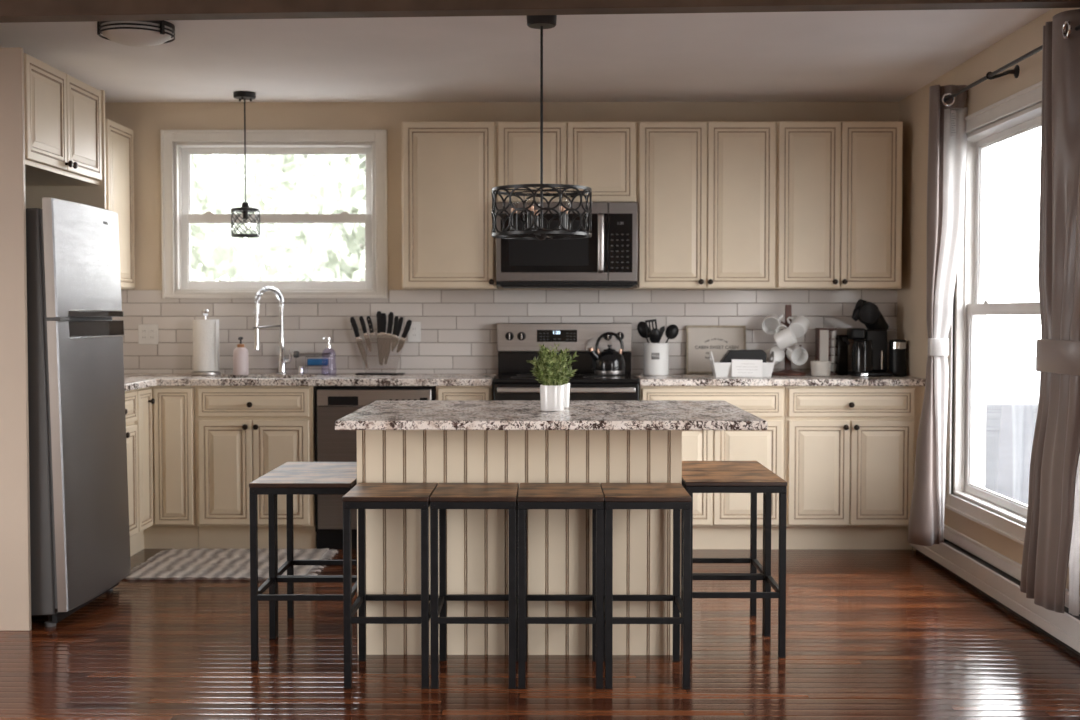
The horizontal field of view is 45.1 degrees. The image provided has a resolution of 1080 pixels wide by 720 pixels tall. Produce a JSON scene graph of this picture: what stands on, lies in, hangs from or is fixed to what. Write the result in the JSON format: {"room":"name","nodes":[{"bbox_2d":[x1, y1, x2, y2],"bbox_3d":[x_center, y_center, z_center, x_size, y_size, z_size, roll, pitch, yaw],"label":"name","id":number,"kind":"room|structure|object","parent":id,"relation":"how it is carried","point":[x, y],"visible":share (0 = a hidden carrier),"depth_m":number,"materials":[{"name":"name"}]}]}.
{"room":"kitchen","nodes":[
{"label":"kitchen","id":0,"kind":"room"},
{"bbox_2d":[105,102,898,373],"bbox_3d":[-0.299,-0.241,7.518,4.980,2.462,0.160,0,2,0],"label":"wall","id":1,"kind":"structure","parent":0,"point":[459,327],"depth_m":7.43,"materials":[{"name":"beige paint"}]},
{"bbox_2d":[138,324,157,343],"bbox_3d":[-2.245,-0.148,7.447,0.115,0.116,0.008,0,2,0],"label":"wall outlet","id":2,"kind":"object","parent":1,"relation":"attached to","point":[147,333],"visible":1,"depth_m":7.45,"materials":[{"name":"white plastic"}]},
{"bbox_2d":[141,328,146,339],"bbox_3d":[-2.268,-0.148,7.445,0.034,0.068,0.003,0,2,0],"label":"receptacle","id":3,"kind":"object","parent":2,"relation":"attached to","point":[143,330],"depth_m":7.44,"materials":[{"name":"grey plastic"}]},
{"bbox_2d":[149,328,154,339],"bbox_3d":[-2.222,-0.148,7.445,0.034,0.068,0.003,0,2,0],"label":"receptacle","id":4,"kind":"object","parent":2,"relation":"attached to","point":[151,330],"depth_m":7.44,"materials":[{"name":"grey plastic"}]},
{"bbox_2d":[160,130,387,297],"bbox_3d":[-1.516,-0.834,7.495,1.288,0.958,0.175,0,2,0],"label":"window","id":5,"kind":"structure","parent":1,"relation":"in","point":[177,146],"depth_m":7.43,"materials":[{"name":"white paint"}]},
{"bbox_2d":[408,322,420,341],"bbox_3d":[-0.720,-0.160,7.439,0.075,0.116,0.008,0,2,0],"label":"wall outlet","id":6,"kind":"object","parent":1,"relation":"attached to","point":[414,334],"visible":0.9,"depth_m":7.44,"materials":[{"name":"white plastic"}]},
{"bbox_2d":[411,326,416,337],"bbox_3d":[-0.720,-0.160,7.436,0.034,0.068,0.003,0,2,0],"label":"receptacle","id":7,"kind":"object","parent":6,"relation":"attached to","point":[413,328],"depth_m":7.44,"materials":[{"name":"grey plastic"}]},
{"bbox_2d":[401,122,498,289],"bbox_3d":[-0.496,-0.851,7.244,0.519,0.910,0.365,0,2,0],"label":"upper cabinet","id":8,"kind":"object","parent":1,"relation":"attached to","point":[449,169],"visible":0.95,"depth_m":7.09,"materials":[{"name":"beige paint"}]},
{"bbox_2d":[112,290,896,373],"bbox_3d":[-0.300,-0.161,7.446,4.680,0.479,0.010,0,2,0],"label":"tile backsplash","id":9,"kind":"structure","parent":1,"relation":"attached to","point":[459,327],"depth_m":7.44,"materials":[{"name":"white tile"}]},
{"bbox_2d":[497,122,636,201],"bbox_3d":[0.147,-1.084,7.233,0.764,0.443,0.365,0,2,0],"label":"upper cabinet","id":10,"kind":"object","parent":1,"relation":"attached to","point":[601,157],"visible":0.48,"depth_m":7.08,"materials":[{"name":"beige paint"}]},
{"bbox_2d":[496,202,637,287],"bbox_3d":[0.146,-0.631,7.208,0.766,0.458,0.444,0,2,0],"label":"microwave","id":11,"kind":"object","parent":10,"relation":"attached to","point":[608,258],"visible":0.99,"depth_m":7.03,"materials":[{"name":"silver metal"}]},
{"bbox_2d":[633,121,776,289],"bbox_3d":[0.912,-0.851,7.237,0.760,0.910,0.365,0,2,0],"label":"upper cabinet","id":12,"kind":"object","parent":1,"relation":"attached to","point":[706,190],"visible":0.96,"depth_m":7.09,"materials":[{"name":"beige paint"}]},
{"bbox_2d":[767,121,902,289],"bbox_3d":[1.637,-0.851,7.233,0.685,0.910,0.365,0,2,0],"label":"upper cabinet","id":13,"kind":"object","parent":1,"relation":"attached to","point":[839,183],"visible":1,"depth_m":7.08,"materials":[{"name":"beige paint"}]},
{"bbox_2d":[0,8,1052,101],"bbox_3d":[-1.087,-1.325,2.386,6.500,0.060,10.350,0,2,0],"label":"ceiling","id":14,"kind":"structure","parent":0,"point":[884,55],"depth_m":6.03,"materials":[{"name":"white paint"}]},
{"bbox_2d":[97,20,174,46],"bbox_3d":[-1.683,-1.357,5.428,0.308,0.088,0.312,0,2,0],"label":"ceiling light","id":15,"kind":"object","parent":14,"relation":"attached to","point":[128,33],"visible":0.94,"depth_m":5.34,"materials":[{"name":"white glass"}]},
{"bbox_2d":[231,91,259,237],"bbox_3d":[-1.612,-1.067,7.106,0.157,0.784,0.157,0,2,0],"label":"pendant light","id":16,"kind":"object","parent":14,"relation":"hanging from","point":[241,95],"visible":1,"depth_m":7.09,"materials":[{"name":"black metal"}]},
{"bbox_2d":[491,15,591,239],"bbox_3d":[0.006,-0.940,5.271,0.411,0.909,0.412,0,2,0],"label":"pendant light","id":17,"kind":"object","parent":14,"relation":"hanging from","point":[541,22],"visible":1,"depth_m":5.24,"materials":[{"name":"black metal"}]},
{"bbox_2d":[509,192,518,230],"bbox_3d":[-0.105,-0.603,5.292,0.044,0.159,0.044,0,2,0],"label":"bulb","id":18,"kind":"object","parent":17,"relation":"attached to","point":[514,220],"depth_m":5.28,"materials":[{"name":"clear glass"}]},
{"bbox_2d":[526,197,535,229],"bbox_3d":[-0.037,-0.599,5.179,0.044,0.159,0.044,0,2,0],"label":"bulb","id":19,"kind":"object","parent":17,"relation":"attached to","point":[529,217],"depth_m":5.17,"materials":[{"name":"clear glass"}]},
{"bbox_2d":[531,201,538,230],"bbox_3d":[-0.019,-0.606,5.391,0.044,0.159,0.044,0,2,0],"label":"socket","id":20,"kind":"object","parent":17,"relation":"attached to","point":[537,217],"depth_m":5.38,"materials":[{"name":"orange metal"}]},
{"bbox_2d":[557,191,567,229],"bbox_3d":[0.091,-0.600,5.209,0.044,0.159,0.044,0,2,0],"label":"bulb","id":21,"kind":"object","parent":17,"relation":"attached to","point":[563,218],"depth_m":5.20,"materials":[{"name":"clear glass"}]},
{"bbox_2d":[564,202,569,230],"bbox_3d":[0.102,-0.605,5.340,0.044,0.159,0.044,0,2,0],"label":"socket","id":22,"kind":"object","parent":17,"relation":"attached to","point":[569,202],"depth_m":5.33,"materials":[{"name":"orange metal"}]},
{"bbox_2d":[0,547,1079,719],"bbox_3d":[-1.087,1.195,2.474,6.500,0.060,10.350,0,2,0],"label":"floor","id":23,"kind":"structure","parent":0,"point":[872,634],"depth_m":4.69,"materials":[{"name":"brown wood"}]},
{"bbox_2d":[0,48,30,630],"bbox_3d":[-2.336,-0.073,5.118,0.631,2.292,0.022,0,2,0],"label":"wall","id":24,"kind":"structure","parent":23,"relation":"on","point":[15,560],"depth_m":5.11,"materials":[{"name":"beige paint"}]},
{"bbox_2d":[25,90,105,208],"bbox_3d":[-2.331,-0.103,6.055,0.631,2.288,0.022,0,2,0],"label":"panel","id":25,"kind":"object","parent":23,"relation":"on","point":[95,196],"visible":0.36,"depth_m":6.02,"materials":[{"name":"beige paint"}]},
{"bbox_2d":[26,197,130,626],"bbox_3d":[-2.233,0.209,5.550,0.724,1.713,0.790,-1,2,0],"label":"refrigerator","id":26,"kind":"object","parent":23,"relation":"on","point":[80,533],"visible":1,"depth_m":5.28,"materials":[{"name":"grey metal"}]},
{"bbox_2d":[125,390,138,536],"bbox_3d":[-2.330,0.592,6.359,0.631,0.878,0.535,0,2,0],"label":"base cabinet","id":27,"kind":"object","parent":23,"relation":"on","point":[130,396],"visible":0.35,"depth_m":6.53,"materials":[{"name":"beige paint"}]},
{"bbox_2d":[130,386,198,556],"bbox_3d":[-2.235,0.568,7.048,0.814,0.878,0.835,0,2,0],"label":"base cabinet","id":28,"kind":"object","parent":23,"relation":"on","point":[165,422],"visible":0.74,"depth_m":6.86,"materials":[{"name":"beige paint"}]},
{"bbox_2d":[124,374,496,390],"bbox_3d":[-1.447,0.120,6.764,2.391,0.036,1.383,0,2,0],"label":"countertop","id":29,"kind":"structure","parent":28,"relation":"on","point":[131,381],"depth_m":6.82,"materials":[{"name":"stone"}]},
{"bbox_2d":[191,310,220,375],"bbox_3d":[-1.873,-0.099,7.281,0.164,0.365,0.164,0,2,0],"label":"paper towel holder","id":30,"kind":"object","parent":29,"relation":"on","point":[205,313],"visible":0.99,"depth_m":7.25,"materials":[{"name":"metal"}]},
{"bbox_2d":[193,320,219,370],"bbox_3d":[-1.872,-0.083,7.282,0.137,0.288,0.136,0,2,0],"label":"paper towel roll","id":31,"kind":"object","parent":30,"relation":"on","point":[205,332],"visible":1,"depth_m":7.22,"materials":[{"name":"white paper"}]},
{"bbox_2d":[233,337,248,374],"bbox_3d":[-1.669,-0.022,7.252,0.084,0.214,0.086,0,2,0],"label":"soap bottle","id":32,"kind":"object","parent":29,"relation":"on","point":[240,354],"visible":1,"depth_m":7.22,"materials":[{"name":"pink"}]},
{"bbox_2d":[253,286,291,374],"bbox_3d":[-1.510,-0.164,7.258,0.081,0.497,0.274,1,2,34],"label":"faucet","id":33,"kind":"object","parent":29,"relation":"on","point":[282,360],"visible":1,"depth_m":7.33,"materials":[{"name":"silver metal"}]},
{"bbox_2d":[305,356,330,373],"bbox_3d":[-1.260,0.029,7.382,0.136,0.102,0.066,0,2,0],"label":"sponge caddy","id":34,"kind":"object","parent":29,"relation":"on","point":[328,365],"visible":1,"depth_m":7.35,"materials":[{"name":"silver metal"}]},
{"bbox_2d":[293,351,330,357],"bbox_3d":[-1.288,-0.032,7.350,0.215,0.040,0.040,0,2,0],"label":"dish brush","id":35,"kind":"object","parent":34,"relation":"on","point":[296,354],"visible":1,"depth_m":7.34,"materials":[{"name":"metal"}]},
{"bbox_2d":[307,359,327,364],"bbox_3d":[-1.262,0.011,7.382,0.113,0.038,0.044,0,2,0],"label":"sponge","id":36,"kind":"object","parent":34,"relation":"in","point":[309,361],"visible":1,"depth_m":7.36,"materials":[{"name":"blue"}]},
{"bbox_2d":[321,337,335,374],"bbox_3d":[-1.181,-0.021,7.270,0.084,0.211,0.084,0,2,0],"label":"dish soap bottle","id":37,"kind":"object","parent":29,"relation":"on","point":[327,338],"visible":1,"depth_m":7.26,"materials":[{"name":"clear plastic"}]},
{"bbox_2d":[355,339,404,374],"bbox_3d":[-0.900,-0.021,7.339,0.270,0.205,0.100,0,2,0],"label":"stand","id":38,"kind":"object","parent":29,"relation":"on","point":[395,373],"visible":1,"depth_m":7.29,"materials":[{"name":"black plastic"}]},
{"bbox_2d":[350,317,367,367],"bbox_3d":[-1.020,-0.098,7.338,0.101,0.291,0.016,0,2,0],"label":"kitchen knife","id":39,"kind":"object","parent":38,"relation":"in","point":[352,319],"visible":1,"depth_m":7.34,"materials":[{"name":"silver metal"}]},
{"bbox_2d":[359,316,370,350],"bbox_3d":[-0.987,-0.148,7.339,0.066,0.202,0.016,0,2,0],"label":"kitchen knife","id":40,"kind":"object","parent":38,"relation":"on","point":[366,335],"visible":1,"depth_m":7.33,"materials":[{"name":"silver metal"}]},
{"bbox_2d":[366,316,374,334],"bbox_3d":[-0.955,-0.194,7.334,0.047,0.110,0.017,0,2,0],"label":"kitchen knife","id":41,"kind":"object","parent":38,"relation":"on","point":[369,321],"visible":1,"depth_m":7.33,"materials":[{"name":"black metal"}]},
{"bbox_2d":[376,311,380,363],"bbox_3d":[-0.904,-0.125,7.339,0.039,0.302,0.016,0,2,0],"label":"kitchen knife","id":42,"kind":"object","parent":38,"relation":"in","point":[378,314],"visible":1,"depth_m":7.33,"materials":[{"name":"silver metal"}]},
{"bbox_2d":[379,313,386,364],"bbox_3d":[-0.886,-0.117,7.337,0.042,0.298,0.016,0,2,0],"label":"kitchen knife","id":43,"kind":"object","parent":38,"relation":"in","point":[383,320],"visible":1,"depth_m":7.33,"materials":[{"name":"silver metal"}]},
{"bbox_2d":[384,312,393,363],"bbox_3d":[-0.853,-0.122,7.339,0.054,0.298,0.016,0,2,0],"label":"kitchen knife","id":44,"kind":"object","parent":38,"relation":"attached to","point":[390,315],"visible":1,"depth_m":7.34,"materials":[{"name":"silver metal"}]},
{"bbox_2d":[391,316,398,351],"bbox_3d":[-0.818,-0.147,7.335,0.042,0.203,0.016,0,2,0],"label":"kitchen knife","id":45,"kind":"object","parent":38,"relation":"on","point":[396,319],"visible":1,"depth_m":7.33,"materials":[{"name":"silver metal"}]},
{"bbox_2d":[394,317,402,348],"bbox_3d":[-0.802,-0.150,7.338,0.062,0.187,0.016,0,2,0],"label":"kitchen knife","id":46,"kind":"object","parent":38,"relation":"on","point":[400,322],"visible":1,"depth_m":7.33,"materials":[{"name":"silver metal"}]},
{"bbox_2d":[396,320,411,352],"bbox_3d":[-0.767,-0.134,7.336,0.088,0.189,0.016,0,2,0],"label":"kitchen knife","id":47,"kind":"object","parent":38,"relation":"on","point":[401,343],"visible":1,"depth_m":7.33,"materials":[{"name":"silver metal"}]},
{"bbox_2d":[124,548,337,579],"bbox_3d":[-1.535,1.017,6.513,0.941,0.016,0.771,0,2,0],"label":"rug","id":48,"kind":"object","parent":23,"relation":"on","point":[203,563],"visible":0.82,"depth_m":6.46,"materials":[{"name":"beige fabric"}]},
{"bbox_2d":[195,386,316,548],"bbox_3d":[-1.511,0.564,7.146,0.628,0.878,0.631,0,2,0],"label":"base cabinet","id":49,"kind":"object","parent":23,"relation":"on","point":[243,433],"visible":0.89,"depth_m":6.87,"materials":[{"name":"beige paint"}]},
{"bbox_2d":[249,472,357,660],"bbox_3d":[-0.863,0.760,4.857,0.368,0.645,0.342,0,2,0],"label":"bar stool","id":50,"kind":"object","parent":23,"relation":"on","point":[271,484],"visible":0.66,"depth_m":4.70,"materials":[{"name":"black metal"}]},
{"bbox_2d":[270,462,356,636],"bbox_3d":[-0.861,0.748,5.202,0.368,0.645,0.342,0,2,0],"label":"bar stool","id":51,"kind":"object","parent":23,"relation":"on","point":[289,564],"visible":0.32,"depth_m":5.30,"materials":[{"name":"black metal"}]},
{"bbox_2d":[315,386,435,548],"bbox_3d":[-0.872,0.567,7.124,0.637,0.874,0.629,0,2,0],"label":"dishwasher","id":52,"kind":"object","parent":23,"relation":"on","point":[332,403],"visible":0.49,"depth_m":6.85,"materials":[{"name":"black metal"}]},
{"bbox_2d":[342,483,437,688],"bbox_3d":[-0.514,0.771,4.522,0.288,0.645,0.372,0,2,0],"label":"bar stool","id":53,"kind":"object","parent":23,"relation":"on","point":[362,496],"visible":0.84,"depth_m":4.35,"materials":[{"name":"black metal"}]},
{"bbox_2d":[436,384,493,399],"bbox_3d":[-0.400,0.565,7.141,0.296,0.878,0.631,0,2,0],"label":"base cabinet","id":54,"kind":"object","parent":23,"relation":"on","point":[442,392],"visible":0.07,"depth_m":6.84,"materials":[{"name":"beige paint"}]},
{"bbox_2d":[430,483,518,688],"bbox_3d":[-0.222,0.772,4.521,0.288,0.645,0.372,0,2,0],"label":"bar stool","id":55,"kind":"object","parent":23,"relation":"on","point":[445,496],"visible":0.94,"depth_m":4.35,"materials":[{"name":"black metal"}]},
{"bbox_2d":[357,430,681,654],"bbox_3d":[-0.075,0.644,5.117,1.190,0.858,0.698,0,2,0],"label":"kitchen island","id":56,"kind":"object","parent":23,"relation":"on","point":[559,541],"visible":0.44,"depth_m":4.77,"materials":[{"name":"beige paint"}]},
{"bbox_2d":[335,400,766,429],"bbox_3d":[0.040,0.204,4.948,1.471,0.032,1.067,0,2,0],"label":"island countertop","id":57,"kind":"structure","parent":56,"relation":"on","point":[379,414],"depth_m":4.61,"materials":[{"name":"stone"}]},
{"bbox_2d":[529,343,579,410],"bbox_3d":[0.058,0.063,4.867,0.182,0.255,0.176,-1,2,-30],"label":"potted plant","id":58,"kind":"object","parent":57,"relation":"on","point":[550,371],"visible":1,"depth_m":4.84,"materials":[{"name":"green plant"}]},
{"bbox_2d":[563,383,569,407],"bbox_3d":[0.085,0.137,5.027,0.064,0.096,0.064,0,2,0],"label":"ceramic cup","id":59,"kind":"object","parent":57,"relation":"on","point":[567,386],"visible":0.37,"depth_m":5.00,"materials":[{"name":"white ceramic"}]},
{"bbox_2d":[518,483,603,688],"bbox_3d":[0.070,0.772,4.519,0.288,0.645,0.372,0,2,0],"label":"bar stool","id":60,"kind":"object","parent":23,"relation":"on","point":[530,495],"visible":1,"depth_m":4.34,"materials":[{"name":"black metal"}]},
{"bbox_2d":[493,323,639,399],"bbox_3d":[0.138,0.388,7.087,0.764,1.175,0.730,0,2,0],"label":"electric range","id":61,"kind":"object","parent":23,"relation":"on","point":[517,343],"visible":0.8,"depth_m":7.35,"materials":[{"name":"black metal"}]},
{"bbox_2d":[493,373,639,382],"bbox_3d":[0.138,0.098,7.072,0.764,0.024,0.630,0,2,0],"label":"cooktop","id":62,"kind":"object","parent":61,"relation":"in","point":[500,377],"depth_m":6.79,"materials":[{"name":"black metal"}]},
{"bbox_2d":[588,332,624,374],"bbox_3d":[0.376,-0.037,7.174,0.188,0.236,0.172,1,2,20],"label":"kettle","id":63,"kind":"object","parent":61,"relation":"on","point":[609,361],"visible":1,"depth_m":7.12,"materials":[{"name":"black metal"}]},
{"bbox_2d":[600,483,691,688],"bbox_3d":[0.361,0.772,4.518,0.288,0.645,0.372,0,2,0],"label":"bar stool","id":64,"kind":"object","parent":23,"relation":"on","point":[674,496],"visible":0.97,"depth_m":4.34,"materials":[{"name":"black metal"}]},
{"bbox_2d":[639,385,784,548],"bbox_3d":[0.910,0.565,7.133,0.764,0.878,0.631,0,2,0],"label":"base cabinet","id":65,"kind":"object","parent":23,"relation":"on","point":[720,520],"visible":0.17,"depth_m":6.85,"materials":[{"name":"beige paint"}]},
{"bbox_2d":[633,374,925,385],"bbox_3d":[1.281,0.108,7.122,1.512,0.036,0.636,0,2,0],"label":"countertop","id":66,"kind":"structure","parent":65,"relation":"on","point":[671,379],"depth_m":6.81,"materials":[{"name":"stone"}]},
{"bbox_2d":[643,343,668,375],"bbox_3d":[0.649,-0.006,7.259,0.144,0.180,0.148,0,2,0],"label":"utensil crock","id":67,"kind":"object","parent":66,"relation":"on","point":[656,355],"visible":0.98,"depth_m":7.20,"materials":[{"name":"white ceramic"}]},
{"bbox_2d":[637,321,649,342],"bbox_3d":[0.609,-0.075,7.275,0.131,0.282,0.023,0,2,2],"label":"utensil","id":68,"kind":"object","parent":67,"relation":"in","point":[641,328],"visible":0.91,"depth_m":7.27,"materials":[{"name":"black plastic"}]},
{"bbox_2d":[645,319,656,337],"bbox_3d":[0.621,-0.081,7.241,0.074,0.293,0.016,0,2,0],"label":"utensil","id":69,"kind":"object","parent":67,"relation":"in","point":[652,320],"visible":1,"depth_m":7.24,"materials":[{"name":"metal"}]},
{"bbox_2d":[649,328,660,342],"bbox_3d":[0.651,-0.055,7.237,0.060,0.245,0.104,1,2,26],"label":"utensil","id":70,"kind":"object","parent":67,"relation":"in","point":[655,335],"visible":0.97,"depth_m":7.20,"materials":[{"name":"black plastic"}]},
{"bbox_2d":[665,324,678,342],"bbox_3d":[0.695,-0.066,7.265,0.163,0.266,0.022,0,2,-1],"label":"utensil","id":71,"kind":"object","parent":67,"relation":"in","point":[671,332],"visible":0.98,"depth_m":7.26,"materials":[{"name":"black plastic"}]},
{"bbox_2d":[686,325,745,373],"bbox_3d":[1.003,-0.059,7.405,0.340,0.276,0.037,0,2,0],"label":"wooden sign","id":72,"kind":"object","parent":66,"relation":"on","point":[700,339],"visible":0.62,"depth_m":7.40,"materials":[{"name":"brown wood"}]},
{"bbox_2d":[709,351,774,376],"bbox_3d":[1.104,0.022,7.109,0.350,0.137,0.160,0,2,0],"label":"caddy","id":73,"kind":"object","parent":66,"relation":"on","point":[719,369],"visible":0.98,"depth_m":7.04,"materials":[{"name":"white ceramic"}]},
{"bbox_2d":[720,350,766,362],"bbox_3d":[1.111,0.012,7.109,0.243,0.135,0.090,0,2,0],"label":"box","id":74,"kind":"object","parent":73,"relation":"in","point":[729,355],"visible":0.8,"depth_m":7.06,"materials":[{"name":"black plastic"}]},
{"bbox_2d":[714,362,774,376],"bbox_3d":[1.104,0.051,7.110,0.332,0.078,0.160,0,2,0],"label":"tray","id":75,"kind":"object","parent":73,"relation":"on","point":[720,369],"depth_m":7.04,"materials":[{"name":"white ceramic"}]},
{"bbox_2d":[732,359,762,376],"bbox_3d":[1.119,0.045,7.023,0.168,0.097,0.013,0,2,0],"label":"card","id":76,"kind":"object","parent":66,"relation":"on","point":[740,368],"visible":1,"depth_m":7.02,"materials":[{"name":"white paper"}]},
{"bbox_2d":[772,305,805,375],"bbox_3d":[1.384,-0.112,7.253,0.200,0.392,0.200,0,2,0],"label":"mug tree","id":77,"kind":"object","parent":66,"relation":"on","point":[788,308],"visible":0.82,"depth_m":7.24,"materials":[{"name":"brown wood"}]},
{"bbox_2d":[762,314,782,334],"bbox_3d":[1.292,-0.198,7.202,0.113,0.114,0.114,1,2,16],"label":"mug","id":78,"kind":"object","parent":77,"relation":"hanging from","point":[771,322],"visible":0.96,"depth_m":7.23,"materials":[{"name":"white ceramic"}]},
{"bbox_2d":[765,346,785,365],"bbox_3d":[1.313,-0.020,7.236,0.120,0.118,0.119,-1,2,-16],"label":"mug","id":79,"kind":"object","parent":77,"relation":"hanging from","point":[779,354],"visible":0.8,"depth_m":7.19,"materials":[{"name":"white ceramic"}]},
{"bbox_2d":[774,325,796,349],"bbox_3d":[1.340,-0.125,7.097,0.126,0.136,0.099,1,2,17],"label":"mug","id":80,"kind":"object","parent":77,"relation":"hanging from","point":[784,338],"visible":1,"depth_m":7.06,"materials":[{"name":"white ceramic"}]},
{"bbox_2d":[786,345,807,364],"bbox_3d":[1.408,-0.028,7.178,0.118,0.112,0.112,0,2,-12],"label":"mug","id":81,"kind":"object","parent":77,"relation":"hanging from","point":[796,354],"visible":0.84,"depth_m":7.19,"materials":[{"name":"white ceramic"}]},
{"bbox_2d":[787,316,809,337],"bbox_3d":[1.430,-0.185,7.210,0.110,0.122,0.124,1,2,29],"label":"mug","id":82,"kind":"object","parent":77,"relation":"hanging from","point":[799,325],"visible":0.94,"depth_m":7.17,"materials":[{"name":"white ceramic"}]},
{"bbox_2d":[810,361,831,375],"bbox_3d":[1.549,0.047,7.168,0.114,0.081,0.114,0,2,0],"label":"ramekin","id":83,"kind":"object","parent":66,"relation":"on","point":[818,368],"visible":1,"depth_m":7.12,"materials":[{"name":"grey ceramic"}]},
{"bbox_2d":[815,328,836,374],"bbox_3d":[1.609,-0.048,7.294,0.110,0.262,0.090,0,2,0],"label":"tower","id":84,"kind":"object","parent":66,"relation":"on","point":[825,340],"visible":0.81,"depth_m":7.25,"materials":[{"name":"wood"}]},
{"bbox_2d":[835,299,892,376],"bbox_3d":[1.803,-0.125,7.183,0.291,0.424,0.255,0,2,0],"label":"coffee maker","id":85,"kind":"object","parent":66,"relation":"on","point":[869,347],"visible":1,"depth_m":7.17,"materials":[{"name":"black plastic"}]},
{"bbox_2d":[888,339,905,375],"bbox_3d":[1.976,-0.013,7.183,0.096,0.200,0.096,0,2,0],"label":"milk frother","id":86,"kind":"object","parent":66,"relation":"on","point":[897,348],"visible":0.91,"depth_m":7.14,"materials":[{"name":"black plastic"}]},
{"bbox_2d":[682,461,770,633],"bbox_3d":[0.716,0.747,5.243,0.368,0.645,0.342,0,2,0],"label":"bar stool","id":87,"kind":"object","parent":23,"relation":"on","point":[755,565],"visible":0.34,"depth_m":5.37,"materials":[{"name":"black metal"}]},
{"bbox_2d":[681,471,786,657],"bbox_3d":[0.714,0.758,4.898,0.368,0.645,0.342,0,2,0],"label":"bar stool","id":88,"kind":"object","parent":23,"relation":"on","point":[766,482],"visible":0.71,"depth_m":4.74,"materials":[{"name":"black metal"}]},
{"bbox_2d":[784,386,924,550],"bbox_3d":[1.666,0.565,7.129,0.742,0.878,0.631,0,2,0],"label":"base cabinet","id":89,"kind":"object","parent":23,"relation":"on","point":[850,451],"visible":0.87,"depth_m":6.85,"materials":[{"name":"beige paint"}]},
{"bbox_2d":[910,529,1079,655],"bbox_3d":[1.983,0.976,5.261,0.058,0.185,3.270,0,2,0],"label":"baseboard heater","id":90,"kind":"object","parent":23,"relation":"on","point":[999,586],"visible":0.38,"depth_m":5.60,"materials":[{"name":"metal"}]},
{"bbox_2d":[897,8,1079,594],"bbox_3d":[2.088,-0.062,2.338,0.150,2.462,10.200,0,2,0],"label":"wall","id":91,"kind":"structure","parent":0,"point":[913,109],"depth_m":6.87,"materials":[{"name":"beige paint"}]},
{"bbox_2d":[0,0,1079,22],"bbox_3d":[-1.075,-1.274,4.595,6.200,0.196,0.100,0,2,0],"label":"ceiling beam","id":92,"kind":"structure","parent":91,"relation":"attached to","point":[11,11],"depth_m":4.55,"materials":[{"name":"brown wood"}]},
{"bbox_2d":[944,81,1068,566],"bbox_3d":[2.091,-0.179,5.476,0.175,1.890,1.930,0,2,0],"label":"window","id":93,"kind":"structure","parent":91,"relation":"in","point":[967,357],"depth_m":6.32,"materials":[{"name":"white paint"}]},
{"bbox_2d":[944,25,1079,101],"bbox_3d":[1.961,-1.205,5.012,0.132,0.063,2.322,0,2,0],"label":"curtain rod","id":94,"kind":"object","parent":91,"relation":"attached to","point":[990,75],"visible":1,"depth_m":5.52,"materials":[{"name":"black metal"}]},
{"bbox_2d":[907,85,967,545],"bbox_3d":[1.885,-0.211,6.241,0.230,2.180,0.224,-1,2,-22],"label":"curtain","id":95,"kind":"object","parent":94,"relation":"hanging from","point":[947,137],"visible":0.99,"depth_m":6.18,"materials":[{"name":"grey fabric"}]},
{"bbox_2d":[951,113,955,132],"bbox_3d":[1.954,-1.119,6.142,0.020,0.092,0.001,0,2,0],"label":"curtain","id":96,"kind":"object","parent":95,"relation":"attached to","point":[953,115],"depth_m":6.14,"materials":[{"name":"grey fabric"}]},
{"bbox_2d":[1020,9,1079,615],"bbox_3d":[1.918,-0.161,4.663,0.127,2.170,0.950,0,2,0],"label":"curtain","id":97,"kind":"object","parent":94,"relation":"hanging from","point":[1052,531],"visible":1,"depth_m":4.72,"materials":[{"name":"grey fabric"}]},
{"bbox_2d":[944,524,1079,613],"bbox_3d":[2.023,0.953,5.726,0.015,0.200,3.400,0,2,0],"label":"baseboard","id":98,"kind":"structure","parent":91,"relation":"attached to","point":[1012,562],"depth_m":5.87,"materials":[{"name":"white paint"}]},
{"bbox_3d":[-2.721,-0.199,6.287,0.150,2.462,2.350,0,2,0],"label":"wall","id":99,"kind":"structure","parent":0,"visible":0},
{"bbox_2d":[24,53,101,185],"bbox_3d":[-2.318,-1.011,5.554,0.659,0.440,0.912,0,2,0],"label":"upper cabinet","id":100,"kind":"object","parent":99,"relation":"attached to","point":[62,112],"visible":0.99,"depth_m":5.52,"materials":[{"name":"beige paint"}]},
{"bbox_2d":[105,119,134,289],"bbox_3d":[-2.478,-0.833,6.731,0.328,0.910,1.375,0,2,0],"label":"upper cabinet","id":101,"kind":"object","parent":99,"relation":"attached to","point":[119,138],"visible":0.3,"depth_m":7.21,"materials":[{"name":"beige paint"}]},
{"label":"outside","id":102,"kind":"structure","parent":0,"visible":0},
{"bbox_2d":[985,404,1037,504],"bbox_3d":[5.159,1.020,11.014,5.800,0.060,18.000,0,2,0],"label":"floor","id":103,"kind":"structure","parent":102,"point":[1010,428],"depth_m":13.35,"materials":[{"name":"white"}]},
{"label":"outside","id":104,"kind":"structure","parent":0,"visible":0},
{"bbox_2d":[986,355,1040,403],"bbox_3d":[0.081,1.405,15.057,80.000,0.150,90.000,0,2,0],"label":"ground","id":105,"kind":"structure","parent":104,"point":[1010,379],"depth_m":36.74,"materials":[{"name":"white"}]},
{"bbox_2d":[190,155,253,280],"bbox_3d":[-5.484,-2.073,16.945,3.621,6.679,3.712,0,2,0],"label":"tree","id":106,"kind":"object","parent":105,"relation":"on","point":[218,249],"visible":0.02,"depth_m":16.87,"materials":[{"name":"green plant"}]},
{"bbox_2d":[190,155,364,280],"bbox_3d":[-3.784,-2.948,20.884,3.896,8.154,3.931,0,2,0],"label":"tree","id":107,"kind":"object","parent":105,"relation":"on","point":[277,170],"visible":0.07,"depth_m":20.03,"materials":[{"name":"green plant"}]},
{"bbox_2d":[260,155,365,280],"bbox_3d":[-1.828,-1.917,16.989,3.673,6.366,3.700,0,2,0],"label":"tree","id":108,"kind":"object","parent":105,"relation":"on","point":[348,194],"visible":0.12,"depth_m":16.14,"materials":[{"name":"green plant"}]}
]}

